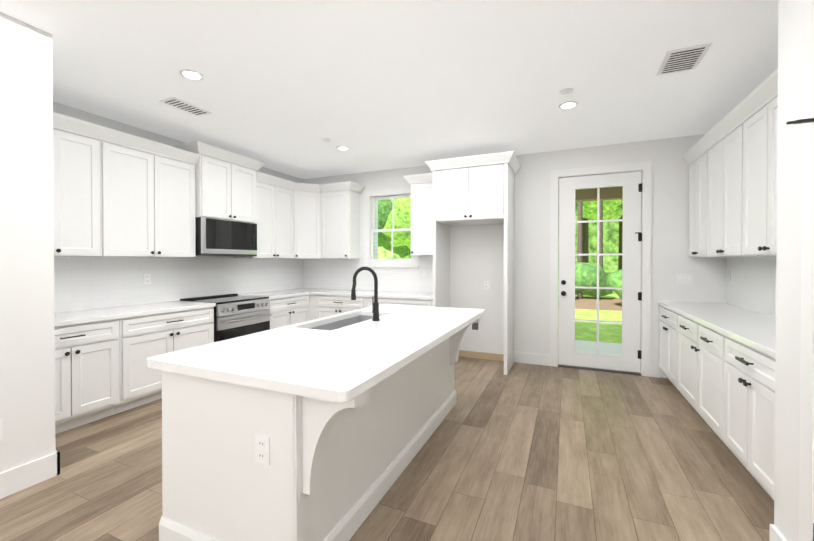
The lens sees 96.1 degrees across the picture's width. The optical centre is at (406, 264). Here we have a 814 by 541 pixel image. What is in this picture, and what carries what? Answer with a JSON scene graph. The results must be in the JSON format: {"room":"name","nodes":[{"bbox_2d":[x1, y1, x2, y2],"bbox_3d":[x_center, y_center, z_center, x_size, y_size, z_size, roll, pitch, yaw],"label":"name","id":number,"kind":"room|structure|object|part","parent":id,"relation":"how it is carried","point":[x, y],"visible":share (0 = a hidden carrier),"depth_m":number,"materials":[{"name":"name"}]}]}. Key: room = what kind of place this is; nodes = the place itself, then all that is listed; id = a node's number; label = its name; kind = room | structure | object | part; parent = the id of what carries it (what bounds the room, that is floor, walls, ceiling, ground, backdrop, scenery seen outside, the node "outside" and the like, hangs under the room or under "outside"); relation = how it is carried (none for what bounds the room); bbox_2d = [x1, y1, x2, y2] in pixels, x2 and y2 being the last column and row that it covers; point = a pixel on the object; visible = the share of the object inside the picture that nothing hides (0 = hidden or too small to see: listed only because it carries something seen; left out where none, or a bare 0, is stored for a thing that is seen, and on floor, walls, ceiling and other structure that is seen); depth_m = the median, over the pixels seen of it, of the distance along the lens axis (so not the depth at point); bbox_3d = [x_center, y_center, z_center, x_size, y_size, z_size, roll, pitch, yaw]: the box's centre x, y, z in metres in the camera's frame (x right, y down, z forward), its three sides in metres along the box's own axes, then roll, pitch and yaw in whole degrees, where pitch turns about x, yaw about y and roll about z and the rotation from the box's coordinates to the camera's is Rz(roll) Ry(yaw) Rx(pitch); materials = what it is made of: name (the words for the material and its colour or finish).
{"room":"kitchen","nodes":[
{"label":"kitchen","id":0,"kind":"room"},
{"bbox_2d":[0,12,55,472],"bbox_3d":[-4.037,-0.037,-0.102,1.250,2.840,5.920,0,1,24],"label":"wall","id":1,"kind":"structure","parent":0,"point":[27,368],"depth_m":2.24,"materials":[{"name":"white paint"}]},
{"bbox_2d":[0,450,59,498],"bbox_3d":[-3.743,1.311,-0.210,0.646,0.145,5.936,0,1,24],"label":"baseboard","id":2,"kind":"structure","parent":1,"relation":"attached to","point":[23,476],"depth_m":2.24,"materials":[{"name":"white wood"}]},
{"bbox_2d":[53,101,302,312],"bbox_3d":[-3.887,-0.055,1.988,0.150,2.840,9.870,0,1,24],"label":"wall","id":3,"kind":"structure","parent":0,"point":[66,110],"depth_m":3.90,"materials":[{"name":"white paint"}]},
{"bbox_2d":[53,112,111,259],"bbox_3d":[-3.104,-0.666,3.146,0.348,1.182,0.786,0,1,24],"label":"upper cabinet","id":4,"kind":"object","parent":3,"relation":"attached to","point":[82,151],"depth_m":3.24,"materials":[{"name":"white wood"}]},
{"bbox_2d":[112,129,199,259],"bbox_3d":[-2.801,-0.671,3.840,0.348,1.182,1.012,0,1,24],"label":"upper cabinet","id":5,"kind":"object","parent":3,"relation":"attached to","point":[128,208],"depth_m":3.79,"materials":[{"name":"white wood"}]},
{"bbox_2d":[180,144,259,223],"bbox_3d":[-2.396,-0.973,4.663,0.428,0.832,0.820,0,1,24],"label":"upper cabinet","id":6,"kind":"object","parent":3,"relation":"attached to","point":[227,184],"depth_m":4.51,"materials":[{"name":"white wood"}]},
{"bbox_2d":[195,217,256,255],"bbox_3d":[-2.390,-0.333,4.667,0.434,0.442,0.815,0,1,24],"label":"over-the-range microwave","id":7,"kind":"object","parent":6,"relation":"attached to","point":[218,237],"visible":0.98,"depth_m":4.48,"materials":[{"name":"black"}]},
{"bbox_2d":[232,172,291,259],"bbox_3d":[-2.069,-0.685,5.457,0.392,1.182,0.887,0,1,24],"label":"upper cabinet","id":8,"kind":"object","parent":3,"relation":"attached to","point":[274,230],"depth_m":5.37,"materials":[{"name":"white wood"}]},
{"bbox_2d":[0,356,773,540],"bbox_3d":[-1.113,1.425,0.869,10.200,0.100,10.020,0,1,24],"label":"floor","id":9,"kind":"structure","parent":0,"point":[524,452],"depth_m":2.35,"materials":[{"name":"brown wood"}]},
{"bbox_2d":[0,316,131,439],"bbox_3d":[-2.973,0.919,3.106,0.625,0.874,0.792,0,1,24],"label":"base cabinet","id":10,"kind":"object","parent":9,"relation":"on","point":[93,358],"depth_m":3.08,"materials":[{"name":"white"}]},
{"bbox_2d":[54,300,207,323],"bbox_3d":[-2.793,0.459,3.504,0.637,0.040,1.674,0,1,24],"label":"countertop","id":11,"kind":"structure","parent":10,"relation":"on","point":[165,305],"depth_m":3.50,"materials":[{"name":"white stone"}]},
{"bbox_2d":[132,304,215,407],"bbox_3d":[-2.669,0.913,3.801,0.625,0.874,1.033,0,1,24],"label":"base cabinet","id":12,"kind":"object","parent":9,"relation":"on","point":[153,333],"depth_m":3.59,"materials":[{"name":"white wood"}]},
{"bbox_2d":[180,294,271,341],"bbox_3d":[-2.243,0.865,4.617,0.712,0.916,0.788,0,1,24],"label":"range","id":13,"kind":"object","parent":9,"relation":"on","point":[236,315],"visible":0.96,"depth_m":4.45,"materials":[{"name":"silver metal"}]},
{"bbox_2d":[269,296,311,328],"bbox_3d":[-1.966,0.900,5.408,0.625,0.874,0.860,0,1,24],"label":"base cabinet","id":14,"kind":"object","parent":9,"relation":"on","point":[285,310],"depth_m":5.26,"materials":[{"name":"white wood"}]},
{"bbox_2d":[240,288,323,299],"bbox_3d":[-1.842,0.440,5.678,0.637,0.040,1.472,0,1,24],"label":"countertop","id":15,"kind":"structure","parent":14,"relation":"on","point":[283,291],"depth_m":5.55,"materials":[{"name":"white stone"}]},
{"bbox_2d":[308,288,447,299],"bbox_3d":[-0.458,0.442,5.529,2.018,0.040,0.637,0,1,24],"label":"countertop","id":16,"kind":"structure","parent":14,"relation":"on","point":[327,291],"depth_m":5.37,"materials":[{"name":"white stone"}]},
{"bbox_2d":[148,319,480,540],"bbox_3d":[-0.276,0.922,2.643,1.140,0.874,2.326,0,1,24],"label":"kitchen island","id":17,"kind":"object","parent":9,"relation":"on","point":[322,429],"depth_m":1.69,"materials":[{"name":"white wood"}]},
{"bbox_2d":[147,304,485,406],"bbox_3d":[-0.245,0.465,2.683,1.150,0.040,2.505,0,1,24],"label":"island countertop","id":18,"kind":"structure","parent":17,"relation":"on","point":[336,366],"depth_m":1.86,"materials":[{"name":"white stone"}]},
{"bbox_2d":[315,315,370,330],"bbox_3d":[-0.481,0.592,2.976,0.359,0.243,0.965,0,1,24],"label":"sink","id":19,"kind":"object","parent":18,"relation":"in","point":[334,323],"depth_m":3.18,"materials":[{"name":"grey metal"}]},
{"bbox_2d":[351,267,378,318],"bbox_3d":[-0.342,0.229,2.932,0.260,0.428,0.085,0,1,24],"label":"faucet","id":20,"kind":"object","parent":18,"relation":"on","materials":[{"name":"black metal"}]},
{"bbox_2d":[312,292,367,319],"bbox_3d":[-0.850,0.897,5.709,0.938,0.874,0.625,0,1,24],"label":"base cabinet","id":21,"kind":"object","parent":9,"relation":"on","point":[322,306],"depth_m":5.47,"materials":[{"name":"white wood"}]},
{"bbox_2d":[368,296,447,306],"bbox_3d":[-0.047,0.900,5.357,1.123,0.874,0.625,0,1,24],"label":"base cabinet","id":22,"kind":"object","parent":9,"relation":"on","point":[441,301],"depth_m":5.03,"materials":[{"name":"white wood"}]},
{"bbox_2d":[659,304,673,384],"bbox_3d":[3.115,0.913,3.837,0.625,0.874,0.878,0,1,24],"label":"base cabinet","id":23,"kind":"object","parent":9,"relation":"on","point":[666,324],"depth_m":4.02,"materials":[{"name":"white wood"}]},
{"bbox_2d":[674,312,693,402],"bbox_3d":[2.848,0.918,3.225,0.625,0.874,0.765,0,1,24],"label":"base cabinet","id":24,"kind":"object","parent":9,"relation":"on","point":[683,326],"depth_m":3.47,"materials":[{"name":"white wood"}]},
{"bbox_2d":[690,320,717,430],"bbox_3d":[2.614,0.922,2.692,0.625,0.874,0.705,0,1,24],"label":"base cabinet","id":25,"kind":"object","parent":9,"relation":"on","point":[702,354],"depth_m":2.96,"materials":[{"name":"white wood"}]},
{"bbox_2d":[714,332,774,499],"bbox_3d":[2.367,0.927,2.126,0.625,0.874,0.838,0,1,24],"label":"base cabinet","id":26,"kind":"object","parent":9,"relation":"on","point":[717,363],"depth_m":2.22,"materials":[{"name":"white wood"}]},
{"bbox_2d":[658,301,775,355],"bbox_3d":[2.701,0.464,2.897,0.637,0.040,2.926,0,1,24],"label":"countertop","id":27,"kind":"structure","parent":26,"relation":"on","point":[758,329],"depth_m":2.91,"materials":[{"name":"white stone"}]},
{"bbox_2d":[0,0,777,178],"bbox_3d":[-1.113,-1.515,0.844,10.200,0.100,10.020,0,1,24],"label":"ceiling","id":28,"kind":"structure","parent":0,"point":[285,86],"depth_m":2.80,"materials":[{"name":"white paint"}]},
{"bbox_2d":[159,96,211,115],"bbox_3d":[-2.074,-1.481,3.438,0.200,0.010,0.380,0,1,24],"label":"ceiling vent","id":29,"kind":"object","parent":28,"relation":"in","point":[180,104],"visible":1,"depth_m":3.42,"materials":[{"name":"white metal"}]},
{"bbox_2d":[179,69,203,80],"bbox_3d":[-1.677,-1.477,2.849,0.170,0.009,0.170,0,1,24],"label":"recessed light","id":30,"kind":"object","parent":28,"relation":"in","point":[190,74],"visible":1,"depth_m":2.83,"materials":[{"name":"white plastic"}]},
{"bbox_2d":[321,138,329,141],"bbox_3d":[-0.971,-1.488,4.363,0.110,0.012,0.110,0,1,24],"label":"cap","id":31,"kind":"object","parent":28,"relation":"attached to","point":[325,139],"visible":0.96,"depth_m":4.34,"materials":[{"name":"white plastic"}]},
{"bbox_2d":[337,146,349,150],"bbox_3d":[-0.818,-1.492,4.689,0.170,0.009,0.170,0,1,24],"label":"recessed light","id":32,"kind":"object","parent":28,"relation":"in","point":[344,148],"visible":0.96,"depth_m":4.68,"materials":[{"name":"white"}]},
{"bbox_2d":[559,88,572,94],"bbox_3d":[1.354,-1.478,3.116,0.110,0.012,0.110,0,1,24],"label":"cap","id":33,"kind":"object","parent":28,"relation":"attached to","point":[564,91],"visible":0.94,"depth_m":3.11,"materials":[{"name":"white plastic"}]},
{"bbox_2d":[558,101,577,109],"bbox_3d":[1.501,-1.482,3.401,0.170,0.009,0.170,0,1,24],"label":"recessed light","id":34,"kind":"object","parent":28,"relation":"in","point":[568,105],"visible":0.98,"depth_m":3.39,"materials":[{"name":"white plastic"}]},
{"bbox_2d":[656,42,712,75],"bbox_3d":[1.988,-1.475,2.643,0.250,0.010,0.360,0,1,24],"label":"ceiling vent","id":35,"kind":"object","parent":28,"relation":"in","point":[682,59],"visible":0.98,"depth_m":2.62,"materials":[{"name":"white metal"}]},
{"bbox_2d":[303,134,725,377],"bbox_3d":[0.902,-0.083,5.362,6.220,2.840,0.150,0,1,24],"label":"wall","id":36,"kind":"structure","parent":0,"point":[476,256],"depth_m":4.90,"materials":[{"name":"white paint"}]},
{"bbox_2d":[292,182,323,259],"bbox_3d":[-1.658,-0.690,6.013,0.700,1.182,0.696,0,1,24],"label":"upper cabinet","id":37,"kind":"object","parent":36,"relation":"attached to","point":[307,199],"depth_m":5.83,"materials":[{"name":"white wood"}]},
{"bbox_2d":[324,181,359,259],"bbox_3d":[-1.115,-0.689,5.941,0.594,1.182,0.392,0,1,24],"label":"upper cabinet","id":38,"kind":"object","parent":36,"relation":"attached to","point":[341,199],"depth_m":5.79,"materials":[{"name":"white wood"}]},
{"bbox_2d":[363,187,418,272],"bbox_3d":[-0.234,-0.535,5.830,0.980,1.327,0.195,0,1,24],"label":"window","id":39,"kind":"structure","parent":36,"relation":"in","point":[369,195],"depth_m":5.88,"materials":[{"name":"white wood"}]},
{"bbox_3d":[-0.226,-0.552,5.849,0.746,1.096,0.075,0,1,24],"label":"window sash","id":40,"kind":"part","parent":39,"relation":"part of","materials":[{"name":"clear glass"}]},
{"bbox_2d":[408,172,447,255],"bbox_3d":[0.319,-0.704,5.338,0.448,1.142,0.348,0,1,24],"label":"upper cabinet","id":41,"kind":"object","parent":36,"relation":"attached to","point":[428,238],"depth_m":5.18,"materials":[{"name":"white wood"}]},
{"bbox_2d":[436,152,511,227],"bbox_3d":[0.905,-0.960,4.917,0.880,0.782,0.630,0,1,24],"label":"upper cabinet","id":42,"kind":"object","parent":36,"relation":"attached to","point":[480,194],"depth_m":4.61,"materials":[{"name":"white wood"}]},
{"bbox_2d":[514,351,659,377],"bbox_3d":[2.242,1.270,4.696,1.678,0.145,0.016,0,1,24],"label":"baseboard","id":43,"kind":"structure","parent":36,"relation":"attached to","point":[532,358],"depth_m":4.90,"materials":[{"name":"white wood"}]},
{"bbox_2d":[558,171,641,372],"bbox_3d":[2.420,0.089,4.617,0.934,2.452,0.112,0,1,24],"label":"back door","id":44,"kind":"structure","parent":36,"relation":"in","point":[628,360],"depth_m":4.61,"materials":[{"name":"white wood"}]},
{"bbox_2d":[550,161,651,376],"bbox_3d":[2.442,0.052,4.679,1.126,2.581,0.168,0,1,24],"label":"door frame","id":45,"kind":"structure","parent":36,"relation":"attached to","point":[645,168],"depth_m":4.48,"materials":[{"name":"white wood"}]},
{"bbox_2d":[726,256,775,316],"bbox_3d":[3.039,-0.060,2.675,0.150,2.840,3.060,0,1,24],"label":"wall","id":46,"kind":"structure","parent":0,"point":[751,284],"depth_m":3.50,"materials":[{"name":"white paint"}]},
{"bbox_2d":[686,144,701,257],"bbox_3d":[3.282,-0.671,3.852,0.348,1.182,0.692,0,1,24],"label":"upper cabinet","id":47,"kind":"object","parent":46,"relation":"attached to","point":[693,158],"depth_m":4.00,"materials":[{"name":"white wood"}]},
{"bbox_2d":[702,116,757,256],"bbox_3d":[3.012,-0.666,3.234,0.348,1.182,0.944,0,1,24],"label":"upper cabinet","id":48,"kind":"object","parent":46,"relation":"attached to","point":[718,148],"depth_m":3.40,"materials":[{"name":"white wood"}]},
{"bbox_2d":[734,76,777,255],"bbox_3d":[2.704,-0.660,2.531,0.348,1.182,0.871,0,1,24],"label":"upper cabinet","id":49,"kind":"object","parent":46,"relation":"attached to","point":[755,123],"depth_m":2.72,"materials":[{"name":"white wood"}]},
{"bbox_2d":[774,0,813,540],"bbox_3d":[0.393,-0.026,-1.489,0.120,2.840,6.930,0,1,24],"label":"wall","id":50,"kind":"structure","parent":0,"point":[795,37],"depth_m":1.58,"materials":[{"name":"white paint"}]},
{"bbox_2d":[769,524,786,540],"bbox_3d":[0.371,1.321,-1.358,0.016,0.145,6.730,0,1,24],"label":"baseboard","id":51,"kind":"structure","parent":50,"relation":"attached to","point":[775,534],"depth_m":1.69,"materials":[{"name":"white wood"}]},
{"bbox_2d":[786,118,813,540],"bbox_3d":[1.402,0.329,1.046,0.139,2.065,0.851,0,1,24],"label":"door","id":52,"kind":"structure","parent":50,"relation":"in","point":[808,120],"depth_m":1.43,"materials":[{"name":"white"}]},
{"bbox_2d":[799,59,813,540],"bbox_3d":[1.475,0.288,1.010,0.137,2.171,1.008,0,1,24],"label":"door frame","id":53,"kind":"structure","parent":50,"relation":"attached to","point":[806,494],"depth_m":1.46,"materials":[{"name":"white wood"}]},
{"label":"outside","id":54,"kind":"structure","parent":0,"visible":0},
{"bbox_2d":[378,214,618,275],"bbox_3d":[2.611,-7.670,18.037,80.000,18.200,25.200,0,1,24],"label":"trees","id":55,"kind":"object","parent":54,"point":[610,237],"depth_m":26.50,"materials":[{"name":"green plant"}]},
{"bbox_2d":[558,186,622,355],"bbox_3d":[13.228,-0.144,29.893,80.000,3.050,54.680,0,1,24],"label":"ground","id":56,"kind":"structure","parent":54,"point":[585,307],"depth_m":7.91,"materials":[{"name":"green plant"}]},
{"bbox_2d":[375,200,377,258],"bbox_3d":[-4.282,-1.910,13.907,5.720,6.650,3.180,0,1,24],"label":"neighbouring house","id":57,"kind":"structure","parent":56,"relation":"on","point":[376,244],"depth_m":14.17,"materials":[{"name":"white"}]},
{"bbox_2d":[378,198,622,300],"bbox_3d":[9.230,-6.413,20.572,33.554,15.953,20.398,0,1,24],"label":"trees","id":58,"kind":"object","parent":56,"relation":"on","point":[586,275],"depth_m":19.14,"materials":[{"name":"green plant"}]}
]}

